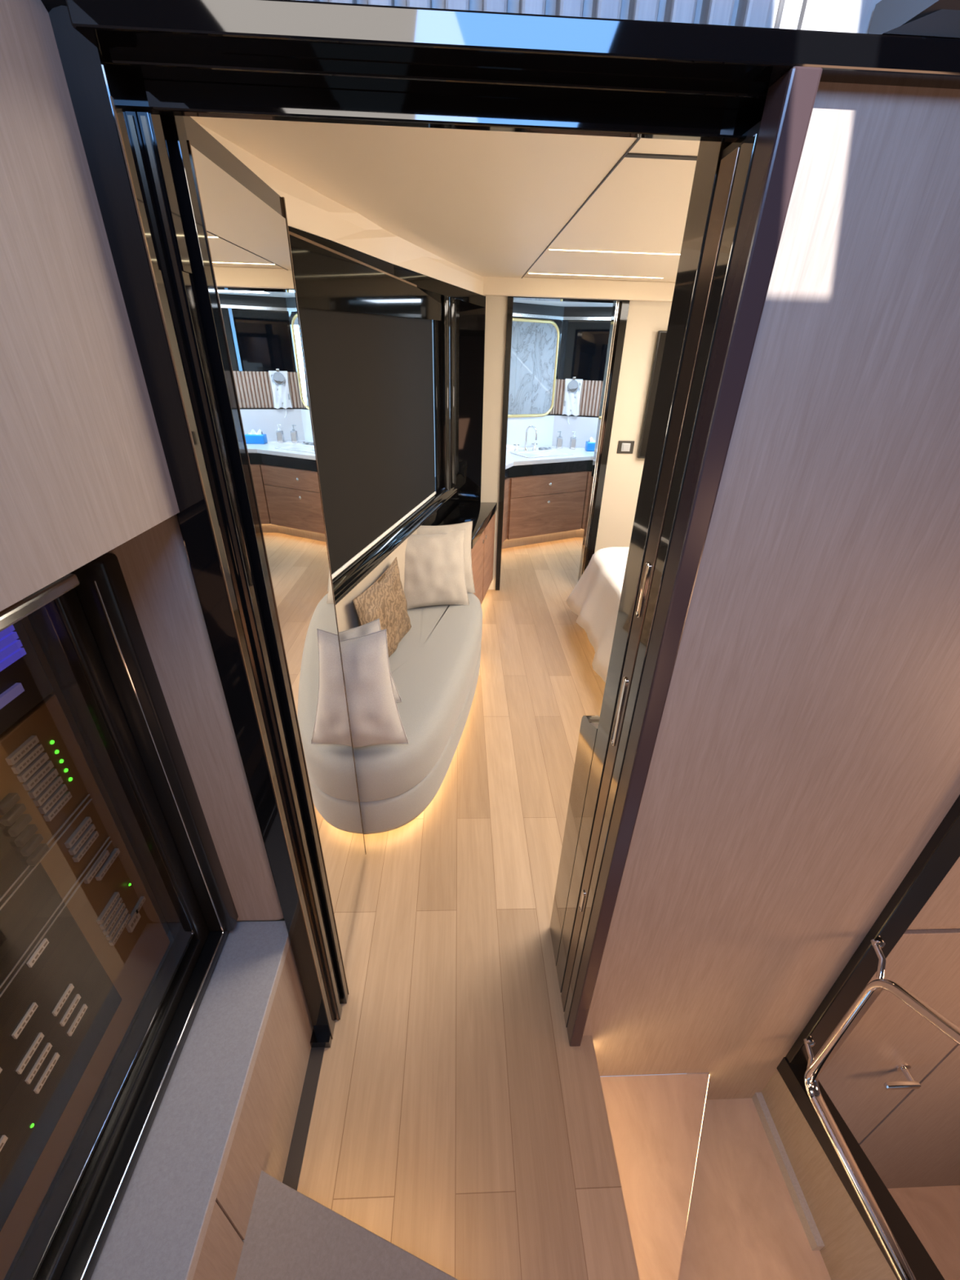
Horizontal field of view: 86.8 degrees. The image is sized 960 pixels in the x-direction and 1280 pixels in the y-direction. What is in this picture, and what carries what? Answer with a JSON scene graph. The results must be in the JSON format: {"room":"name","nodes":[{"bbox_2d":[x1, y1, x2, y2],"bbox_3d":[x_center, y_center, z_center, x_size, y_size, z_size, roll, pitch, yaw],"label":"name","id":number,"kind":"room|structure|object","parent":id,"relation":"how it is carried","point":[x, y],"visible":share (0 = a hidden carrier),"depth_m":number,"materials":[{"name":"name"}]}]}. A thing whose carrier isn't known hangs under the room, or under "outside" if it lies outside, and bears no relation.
{"room":"yacht corridor","nodes":[
{"label":"yacht corridor","id":0,"kind":"room"},
{"bbox_2d":[236,917,284,921],"bbox_3d":[-0.995,0.067,1.004,1.100,2.100,0.040,0,29,-2],"label":"wall","id":1,"kind":"structure","parent":0,"point":[282,919],"depth_m":1.39,"materials":[{"name":"beige wood"}]},
{"bbox_2d":[191,116,637,296],"bbox_3d":[-0.305,-1.424,1.752,1.251,0.215,3.025,0,29,-2],"label":"ceiling","id":2,"kind":"structure","parent":0,"point":[458,207],"depth_m":1.42,"materials":[{"name":"beige paint"}]},
{"bbox_2d":[521,137,640,278],"bbox_3d":[0.313,-1.441,1.730,0.006,0.010,3.000,0,29,-3],"label":"trim","id":3,"kind":"structure","parent":2,"relation":"attached to","point":[635,142],"depth_m":1.45,"materials":[{"name":"black"}]},
{"bbox_2d":[421,305,459,525],"bbox_3d":[-0.528,-0.480,2.219,0.120,1.900,3.260,7,29,9],"label":"wall","id":4,"kind":"structure","parent":0,"point":[446,508],"depth_m":3.10,"materials":[{"name":"black"}]},
{"bbox_2d":[0,0,179,611],"bbox_3d":[-0.581,-0.006,-0.122,0.428,0.480,1.635,0,29,-2],"label":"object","id":5,"kind":"object","parent":4,"relation":"attached to","point":[84,472],"visible":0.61,"depth_m":0.47,"materials":[{"name":"brown wood"}]},
{"bbox_2d":[288,231,417,287],"bbox_3d":[-0.406,-1.332,1.805,0.006,0.007,2.000,7,29,9],"label":"trim","id":6,"kind":"structure","parent":4,"relation":"attached to","point":[290,233],"depth_m":1.65,"materials":[{"name":"brown metal"}]},
{"bbox_2d":[288,234,440,320],"bbox_3d":[-0.459,-1.151,1.684,0.030,0.195,2.400,7,29,9],"label":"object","id":7,"kind":"structure","parent":4,"relation":"attached to","point":[325,279],"depth_m":1.70,"materials":[{"name":"black"}]},
{"bbox_2d":[297,307,435,579],"bbox_3d":[-0.454,-0.811,1.998,0.012,0.904,1.980,7,29,9],"label":"roller blind","id":8,"kind":"object","parent":4,"relation":"attached to","point":[370,377],"visible":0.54,"depth_m":2.03,"materials":[{"name":"black fabric"}]},
{"bbox_2d":[335,528,417,631],"bbox_3d":[-0.502,-0.102,2.205,0.020,0.383,1.590,7,29,9],"label":"wall panel","id":9,"kind":"object","parent":4,"relation":"attached to","point":[346,613],"visible":0.02,"depth_m":2.12,"materials":[{"name":"fabric"}]},
{"bbox_2d":[288,225,485,307],"bbox_3d":[-0.472,-1.366,1.809,0.234,0.058,3.164,8,30,12],"label":"trim","id":10,"kind":"structure","parent":4,"relation":"attached to","point":[463,297],"depth_m":2.27,"materials":[{"name":"black"}]},
{"bbox_2d":[332,474,466,604],"bbox_3d":[-0.407,-0.479,2.413,0.057,0.073,2.840,7,29,9],"label":"trim","id":11,"kind":"structure","parent":4,"relation":"attached to","point":[352,575],"depth_m":2.30,"materials":[{"name":"black"}]},
{"bbox_2d":[440,298,456,490],"bbox_3d":[-0.198,-1.437,3.114,0.068,1.080,0.229,6,29,7],"label":"trim","id":12,"kind":"structure","parent":4,"relation":"attached to","point":[448,309],"depth_m":3.04,"materials":[{"name":"black"}]},
{"bbox_2d":[297,537,639,1279],"bbox_3d":[0.475,-0.026,3.452,4.050,0.040,5.780,0,29,-2],"label":"floor","id":13,"kind":"structure","parent":0,"point":[456,1121],"depth_m":1.42,"materials":[{"name":"brown wood"}]},
{"bbox_2d":[3,920,313,1279],"bbox_3d":[-0.623,1.252,0.577,0.417,0.460,1.635,0,29,-2],"label":"base cabinet","id":14,"kind":"object","parent":13,"relation":"on","point":[226,1114],"visible":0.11,"depth_m":0.92,"materials":[{"name":"brown wood"}]},
{"bbox_2d":[0,553,238,1279],"bbox_3d":[-0.611,0.627,0.229,0.205,0.970,1.635,0,29,-2],"label":"switchboard","id":15,"kind":"object","parent":14,"relation":"on","point":[108,849],"visible":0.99,"depth_m":0.78,"materials":[{"name":"brown"}]},
{"bbox_2d":[0,792,20,815],"bbox_3d":[-0.625,0.216,0.670,0.012,0.012,0.030,0,29,-2],"label":"switch","id":16,"kind":"object","parent":15,"relation":"attached to","point":[10,805],"depth_m":0.67,"materials":[{"name":"grey"}]},
{"bbox_2d":[0,803,26,826],"bbox_3d":[-0.625,0.234,0.680,0.012,0.012,0.030,0,29,-2],"label":"switch","id":17,"kind":"object","parent":15,"relation":"attached to","point":[15,815],"depth_m":0.68,"materials":[{"name":"grey"}]},
{"bbox_2d":[8,813,32,836],"bbox_3d":[-0.626,0.251,0.690,0.012,0.012,0.030,0,29,-2],"label":"switch","id":18,"kind":"object","parent":15,"relation":"attached to","point":[21,826],"depth_m":0.69,"materials":[{"name":"grey"}]},
{"bbox_2d":[13,823,38,846],"bbox_3d":[-0.626,0.269,0.700,0.012,0.012,0.030,0,29,-2],"label":"switch","id":19,"kind":"object","parent":15,"relation":"attached to","point":[27,836],"depth_m":0.70,"materials":[{"name":"grey"}]},
{"bbox_2d":[20,833,44,856],"bbox_3d":[-0.627,0.286,0.709,0.012,0.012,0.030,0,29,-2],"label":"switch","id":20,"kind":"object","parent":15,"relation":"attached to","point":[33,846],"depth_m":0.71,"materials":[{"name":"grey"}]},
{"bbox_2d":[26,843,48,866],"bbox_3d":[-0.627,0.304,0.719,0.012,0.012,0.030,0,29,-2],"label":"switch","id":21,"kind":"object","parent":15,"relation":"attached to","point":[34,858],"depth_m":0.72,"materials":[{"name":"grey"}]},
{"bbox_2d":[106,514,284,920],"bbox_3d":[-0.517,0.218,0.972,0.174,0.970,0.078,0,29,-2],"label":"wall","id":22,"kind":"structure","parent":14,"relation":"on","point":[154,563],"depth_m":0.87,"materials":[{"name":"brown wood"}]},
{"bbox_2d":[353,592,482,834],"bbox_3d":[-0.272,0.228,2.471,0.463,0.430,1.575,7,29,9],"label":"sofa","id":23,"kind":"object","parent":13,"relation":"on","point":[434,667],"visible":0.68,"depth_m":2.04,"materials":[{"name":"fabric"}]},
{"bbox_2d":[338,618,402,702],"bbox_3d":[-0.478,0.115,1.905,0.350,0.364,0.145,-4,30,-11],"label":"square cushion","id":24,"kind":"object","parent":23,"relation":"on","point":[373,626],"visible":0.1,"depth_m":1.88,"materials":[{"name":"beige fabric"}]},
{"bbox_2d":[339,628,408,747],"bbox_3d":[-0.464,0.189,1.669,0.447,0.465,0.175,0,29,-2],"label":"square cushion","id":25,"kind":"object","parent":23,"relation":"on","point":[375,719],"visible":0.44,"depth_m":1.61,"materials":[{"name":"beige fabric"}]},
{"bbox_2d":[351,556,411,657],"bbox_3d":[-0.418,-0.107,2.255,0.122,0.369,0.505,5,29,7],"label":"patterned cushion","id":26,"kind":"object","parent":23,"relation":"on","point":[384,600],"visible":0.77,"depth_m":2.19,"materials":[{"name":"beige fabric"}]},
{"bbox_2d":[404,528,469,609],"bbox_3d":[-0.260,-0.372,2.709,0.398,0.395,0.176,-6,30,-14],"label":"square cushion","id":27,"kind":"object","parent":23,"relation":"on","point":[435,573],"visible":0.81,"depth_m":2.66,"materials":[{"name":"fabric"}]},
{"bbox_2d":[416,520,475,592],"bbox_3d":[-0.218,-0.451,2.853,0.378,0.396,0.152,-6,30,-13],"label":"square cushion","id":28,"kind":"object","parent":23,"relation":"on","point":[468,526],"visible":0.27,"depth_m":2.83,"materials":[{"name":"fabric"}]},
{"bbox_2d":[438,502,497,604],"bbox_3d":[-0.101,-0.523,3.470,0.267,0.618,0.979,7,29,9],"label":"base cabinet","id":29,"kind":"object","parent":13,"relation":"on","point":[482,514],"visible":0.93,"depth_m":3.44,"materials":[{"name":"black wood"}]},
{"bbox_2d":[501,445,594,548],"bbox_3d":[0.716,-1.443,5.110,1.899,0.839,0.896,-11,31,-22],"label":"bathroom vanity","id":30,"kind":"object","parent":13,"relation":"on","point":[546,495],"visible":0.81,"depth_m":4.84,"materials":[{"name":"brown wood"}]},
{"bbox_2d":[505,445,594,469],"bbox_3d":[0.726,-1.787,4.919,1.899,0.037,0.896,-11,31,-22],"label":"countertop","id":31,"kind":"structure","parent":30,"relation":"on","point":[580,454],"depth_m":4.73,"materials":[{"name":"white stone"}]},
{"bbox_2d":[513,426,537,451],"bbox_3d":[0.448,-1.966,4.947,0.245,0.234,0.149,0,29,-2],"label":"faucet","id":32,"kind":"object","parent":31,"relation":"on","point":[534,444],"visible":0.99,"depth_m":4.94,"materials":[{"name":"silver metal"}]},
{"bbox_2d":[510,448,573,457],"bbox_3d":[0.596,-1.789,4.869,0.540,0.006,0.330,-13,32,-25],"label":"basin","id":33,"kind":"object","parent":31,"relation":"in","point":[553,453],"depth_m":4.85,"materials":[{"name":"white ceramic"}]},
{"bbox_2d":[538,446,551,449],"bbox_3d":[0.652,-1.920,5.096,0.129,0.032,0.063,0,29,-2],"label":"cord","id":34,"kind":"object","parent":31,"relation":"on","point":[544,447],"visible":0.96,"depth_m":5.08,"materials":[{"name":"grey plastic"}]},
{"bbox_2d":[555,431,563,448],"bbox_3d":[0.805,-2.023,5.136,0.062,0.168,0.046,0,29,-2],"label":"soap dispenser","id":35,"kind":"object","parent":31,"relation":"on","point":[559,439],"visible":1,"depth_m":5.12,"materials":[{"name":"white plastic"}]},
{"bbox_2d":[568,431,577,448],"bbox_3d":[0.945,-2.023,5.142,0.062,0.168,0.046,0,29,-2],"label":"soap dispenser","id":36,"kind":"object","parent":31,"relation":"on","point":[573,439],"visible":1,"depth_m":5.13,"materials":[{"name":"white plastic"}]},
{"bbox_2d":[585,436,595,451],"bbox_3d":[1.158,-1.966,5.091,0.180,0.128,0.100,0,29,-2],"label":"tissue box","id":37,"kind":"object","parent":31,"relation":"on","point":[589,445],"visible":0.49,"depth_m":5.06,"materials":[{"name":"blue cardboard"}]},
{"bbox_2d":[549,715,599,965],"bbox_3d":[0.257,0.566,1.384,0.032,0.920,0.121,0,29,-2],"label":"end panel","id":38,"kind":"object","parent":13,"relation":"on","point":[589,723],"visible":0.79,"depth_m":1.33,"materials":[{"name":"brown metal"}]},
{"bbox_2d":[566,546,629,682],"bbox_3d":[1.548,0.050,2.749,1.867,0.562,2.041,0,29,-2],"label":"bed","id":39,"kind":"object","parent":13,"relation":"on","point":[595,598],"visible":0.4,"depth_m":2.98,"materials":[{"name":"fabric"}]},
{"bbox_3d":[-0.219,1.329,0.764,0.440,0.165,0.660,0,29,-2],"label":"stair riser","id":40,"kind":"structure","parent":13,"relation":"on","visible":0},
{"bbox_2d":[235,1169,457,1279],"bbox_3d":[-0.207,1.233,0.730,0.460,0.035,0.692,0,29,-2],"label":"stair step","id":41,"kind":"structure","parent":40,"relation":"on","point":[290,1235],"depth_m":0.92,"materials":[{"name":"grey carpet"}]},
{"bbox_2d":[555,436,563,448],"bbox_3d":[0.805,-1.999,5.150,0.060,0.112,0.044,0,29,-2],"label":"bottle","id":42,"kind":"object","parent":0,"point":[559,439],"depth_m":5.13,"materials":[{"name":"white plastic"}]},
{"bbox_2d":[512,316,610,381],"bbox_3d":[1.013,-2.778,4.846,2.164,0.535,0.425,-2,29,-7],"label":"wall","id":43,"kind":"structure","parent":0,"point":[583,344],"depth_m":4.88,"materials":[{"name":"black"}]},
{"bbox_2d":[507,317,559,417],"bbox_3d":[0.451,-2.574,4.841,0.688,0.828,0.029,-14,33,-26],"label":"wall mirror","id":44,"kind":"object","parent":43,"relation":"attached to","point":[535,343],"visible":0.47,"depth_m":4.86,"materials":[{"name":"white mirror"}]},
{"bbox_2d":[512,312,611,320],"bbox_3d":[1.033,-2.971,4.690,2.136,0.025,0.393,-2,29,-6],"label":"light strip","id":45,"kind":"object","parent":43,"relation":"attached to","point":[523,315],"depth_m":4.72,"materials":[{"name":"silver metal"}]},
{"bbox_2d":[512,302,612,316],"bbox_3d":[1.022,-3.033,4.691,2.164,0.080,0.448,-2,29,-6],"label":"trim","id":46,"kind":"structure","parent":43,"relation":"attached to","point":[517,308],"depth_m":4.69,"materials":[{"name":"grey plastic"}]},
{"bbox_3d":[0.927,-2.573,4.996,0.035,0.027,0.036,0,29,-2],"label":"wall hook","id":47,"kind":"object","parent":43,"relation":"attached to","visible":0},
{"bbox_2d":[562,378,582,424],"bbox_3d":[0.917,-2.381,5.085,0.170,0.411,0.040,10,30,14],"label":"hand towel","id":48,"kind":"object","parent":47,"relation":"hanging from","point":[572,387],"visible":1,"depth_m":5.07,"materials":[{"name":"white fabric"}]},
{"bbox_2d":[513,299,613,306],"bbox_3d":[1.010,-2.776,4.085,2.250,0.060,2.040,0,29,-2],"label":"ceiling","id":49,"kind":"structure","parent":0,"point":[565,304],"depth_m":4.50,"materials":[{"name":"white"}]},
{"bbox_2d":[458,295,671,589],"bbox_3d":[1.144,-1.323,3.668,2.705,2.050,0.110,0,29,-2],"label":"wall","id":50,"kind":"structure","parent":0,"point":[624,472],"depth_m":3.44,"materials":[{"name":"beige paint"}]},
{"bbox_2d":[495,296,629,590],"bbox_3d":[0.523,-1.288,3.659,0.757,1.968,0.135,0,29,-2],"label":"door frame","id":51,"kind":"structure","parent":50,"relation":"in","point":[620,308],"depth_m":3.49,"materials":[{"name":"black metal"}]},
{"bbox_2d":[482,276,675,302],"bbox_3d":[1.249,-2.139,3.127,2.550,0.097,0.050,0,29,-2],"label":"trim","id":52,"kind":"structure","parent":50,"relation":"attached to","point":[526,286],"depth_m":3.08,"materials":[{"name":"beige leather"}]},
{"bbox_2d":[617,440,634,453],"bbox_3d":[1.026,-1.356,3.573,0.114,0.085,0.015,0,29,-2],"label":"light switch","id":53,"kind":"object","parent":50,"relation":"attached to","point":[624,446],"visible":1,"depth_m":3.57,"materials":[{"name":"grey plastic"}]},
{"bbox_2d":[636,330,666,458],"bbox_3d":[1.540,-1.620,3.421,0.838,0.770,0.032,0,29,-2],"label":"television","id":54,"kind":"object","parent":50,"relation":"attached to","point":[661,335],"visible":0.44,"depth_m":3.38,"materials":[{"name":"black"}]},
{"bbox_2d":[568,436,577,448],"bbox_3d":[0.945,-1.999,5.156,0.060,0.112,0.044,0,29,-2],"label":"bottle","id":55,"kind":"object","parent":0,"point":[573,439],"depth_m":5.14,"materials":[{"name":"white plastic"}]},
{"bbox_2d":[554,379,602,416],"bbox_3d":[1.001,-2.408,5.059,2.164,0.320,0.413,-2,29,-7],"label":"wall","id":56,"kind":"structure","parent":0,"point":[560,380],"depth_m":5.09,"materials":[{"name":"brown wood"}]},
{"bbox_2d":[547,378,603,416],"bbox_3d":[0.726,-2.382,4.998,1.547,0.319,0.335,-3,29,-8],"label":"trim","id":57,"kind":"structure","parent":56,"relation":"attached to","point":[557,388],"depth_m":5.08,"materials":[{"name":"brown wood"}]},
{"bbox_2d":[524,137,699,282],"bbox_3d":[1.443,-1.482,1.783,2.275,0.068,3.050,0,29,-2],"label":"ceiling","id":58,"kind":"structure","parent":0,"point":[642,205],"depth_m":1.81,"materials":[{"name":"beige paint"}]},
{"bbox_2d":[528,272,662,278],"bbox_3d":[0.665,-2.089,2.908,0.783,0.007,0.020,0,29,-2],"label":"ceiling light strip","id":59,"kind":"object","parent":58,"relation":"attached to","point":[528,273],"visible":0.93,"depth_m":2.90,"materials":[{"name":"beige plastic"}]},
{"bbox_2d":[548,248,680,254],"bbox_3d":[1.059,-1.732,2.286,1.508,0.007,0.020,0,29,-2],"label":"ceiling light strip","id":60,"kind":"object","parent":58,"relation":"attached to","point":[553,249],"visible":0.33,"depth_m":2.26,"materials":[{"name":"beige"}]},
{"bbox_2d":[625,152,697,160],"bbox_3d":[1.449,-1.151,1.254,2.205,0.011,0.020,0,29,-2],"label":"trim","id":61,"kind":"structure","parent":58,"relation":"attached to","point":[629,154],"depth_m":1.21,"materials":[{"name":"black"}]},
{"bbox_2d":[297,0,959,1099],"bbox_3d":[0.284,0.256,0.976,1.315,2.740,0.085,0,29,-2],"label":"wall","id":62,"kind":"structure","parent":0,"point":[806,756],"depth_m":0.79,"materials":[{"name":"brown wood"}]},
{"bbox_2d":[282,1047,324,1191],"bbox_3d":[-0.423,1.199,1.152,0.035,0.004,0.478,0,29,-2],"label":"baseboard","id":63,"kind":"structure","parent":62,"relation":"attached to","point":[298,1144],"depth_m":1.22,"materials":[{"name":"grey"}]},
{"bbox_2d":[40,0,959,1048],"bbox_3d":[0.784,0.090,0.951,3.150,2.200,0.207,0,29,-2],"label":"door frame","id":64,"kind":"structure","parent":62,"relation":"in","point":[133,69],"depth_m":0.56,"materials":[{"name":"black"}]},
{"bbox_2d":[182,115,366,962],"bbox_3d":[-0.410,0.085,1.217,0.044,1.866,0.468,0,29,-2],"label":"mirror","id":65,"kind":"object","parent":64,"relation":"attached to","point":[246,220],"depth_m":1.00,"materials":[{"name":"clear mirror"}]},
{"bbox_2d":[686,1076,709,1222],"bbox_3d":[0.568,1.420,1.351,0.004,0.007,0.499,17,33,26],"label":"trim","id":66,"kind":"structure","parent":62,"relation":"attached to","point":[708,1077],"depth_m":1.44,"materials":[{"name":"beige"}]},
{"bbox_2d":[785,795,959,1064],"bbox_3d":[0.958,0.381,1.030,0.063,2.102,0.040,0,29,-2],"label":"trim","id":67,"kind":"structure","parent":62,"relation":"attached to","point":[941,852],"depth_m":1.17,"materials":[{"name":"black wood"}]},
{"bbox_2d":[867,0,959,39],"bbox_3d":[0.928,-0.634,0.421,1.115,0.214,0.085,0,29,-2],"label":"trim","id":68,"kind":"structure","parent":62,"relation":"attached to","point":[940,19],"depth_m":0.46,"materials":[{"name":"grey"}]},
{"bbox_2d":[761,1069,897,1279],"bbox_3d":[0.933,1.462,1.310,0.048,0.400,0.560,0,29,-2],"label":"wall","id":69,"kind":"structure","parent":0,"point":[850,1251],"depth_m":1.33,"materials":[{"name":"brown wood"}]},
{"bbox_2d":[678,1097,831,1279],"bbox_3d":[0.635,1.620,1.391,0.656,0.030,0.570,0,29,-2],"label":"stair step","id":70,"kind":"structure","parent":69,"relation":"attached to","point":[744,1223],"depth_m":1.41,"materials":[{"name":"brown wood"}]},
{"bbox_3d":[0.503,1.539,1.335,0.335,0.160,0.560,0,29,-2],"label":"stair riser","id":71,"kind":"structure","parent":70,"relation":"on","visible":0},
{"bbox_2d":[600,1073,709,1279],"bbox_3d":[0.471,1.456,1.287,0.466,0.030,0.560,0,29,-2],"label":"stair step","id":72,"kind":"structure","parent":71,"relation":"on","point":[655,1121],"depth_m":1.37,"materials":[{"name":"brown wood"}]},
{"bbox_2d":[751,1092,824,1250],"bbox_3d":[0.891,1.535,1.486,0.020,0.040,0.320,0,29,-2],"label":"baseboard","id":73,"kind":"structure","parent":69,"relation":"attached to","point":[809,1225],"depth_m":1.46,"materials":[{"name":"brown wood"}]},
{"bbox_2d":[776,1057,944,1279],"bbox_3d":[0.939,1.334,1.242,0.060,0.220,0.565,0,29,-2],"label":"trim","id":74,"kind":"structure","parent":69,"relation":"attached to","point":[922,1266],"depth_m":1.24,"materials":[{"name":"black wood"}]},
{"bbox_2d":[803,939,959,1279],"bbox_3d":[0.916,0.946,0.998,0.062,0.815,0.569,0,29,-2],"label":"handrail","id":75,"kind":"object","parent":69,"relation":"attached to","point":[815,1065],"visible":1,"depth_m":1.17,"materials":[{"name":"silver metal"}]},
{"bbox_2d":[887,1185,959,1279],"bbox_3d":[1.712,2.937,1.475,2.826,0.040,2.000,0,29,-2],"label":"floor","id":76,"kind":"structure","parent":0,"point":[933,1212],"depth_m":2.21,"materials":[{"name":"brown wood"}]},
{"bbox_2d":[906,925,959,929],"bbox_3d":[2.051,0.920,1.478,2.165,3.500,0.060,0,29,-2],"label":"wall","id":77,"kind":"structure","parent":0,"point":[947,926],"depth_m":1.31,"materials":[{"name":"brown wood"}]},
{"bbox_2d":[813,928,959,1143],"bbox_3d":[1.236,1.598,1.748,0.535,1.912,0.068,0,29,-2],"label":"door","id":78,"kind":"structure","parent":77,"relation":"in","point":[892,1047],"depth_m":1.58,"materials":[{"name":"brown wood"}]},
{"bbox_2d":[858,857,959,1188],"bbox_3d":[2.052,0.937,1.448,2.165,3.500,0.010,0,29,-2],"label":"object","id":79,"kind":"structure","parent":77,"relation":"attached to","point":[917,1144],"depth_m":1.94,"materials":[{"name":"brown wood"}]},
{"bbox_3d":[0.992,-1.598,5.444,2.156,0.800,0.490,0,29,-2],"label":"wall","id":80,"kind":"structure","parent":0,"visible":0},
{"bbox_2d":[506,415,598,448],"bbox_3d":[0.995,-2.124,5.202,2.164,0.295,0.439,-2,29,-6],"label":"backsplash","id":81,"kind":"structure","parent":80,"relation":"attached to","point":[547,427],"depth_m":5.20,"materials":[{"name":"white stone"}]},
{"bbox_2d":[546,413,598,417],"bbox_3d":[1.005,-2.250,5.115,2.150,0.010,0.410,-2,29,-6],"label":"trim","id":82,"kind":"structure","parent":80,"relation":"attached to","point":[548,414],"depth_m":5.17,"materials":[{"name":"black"}]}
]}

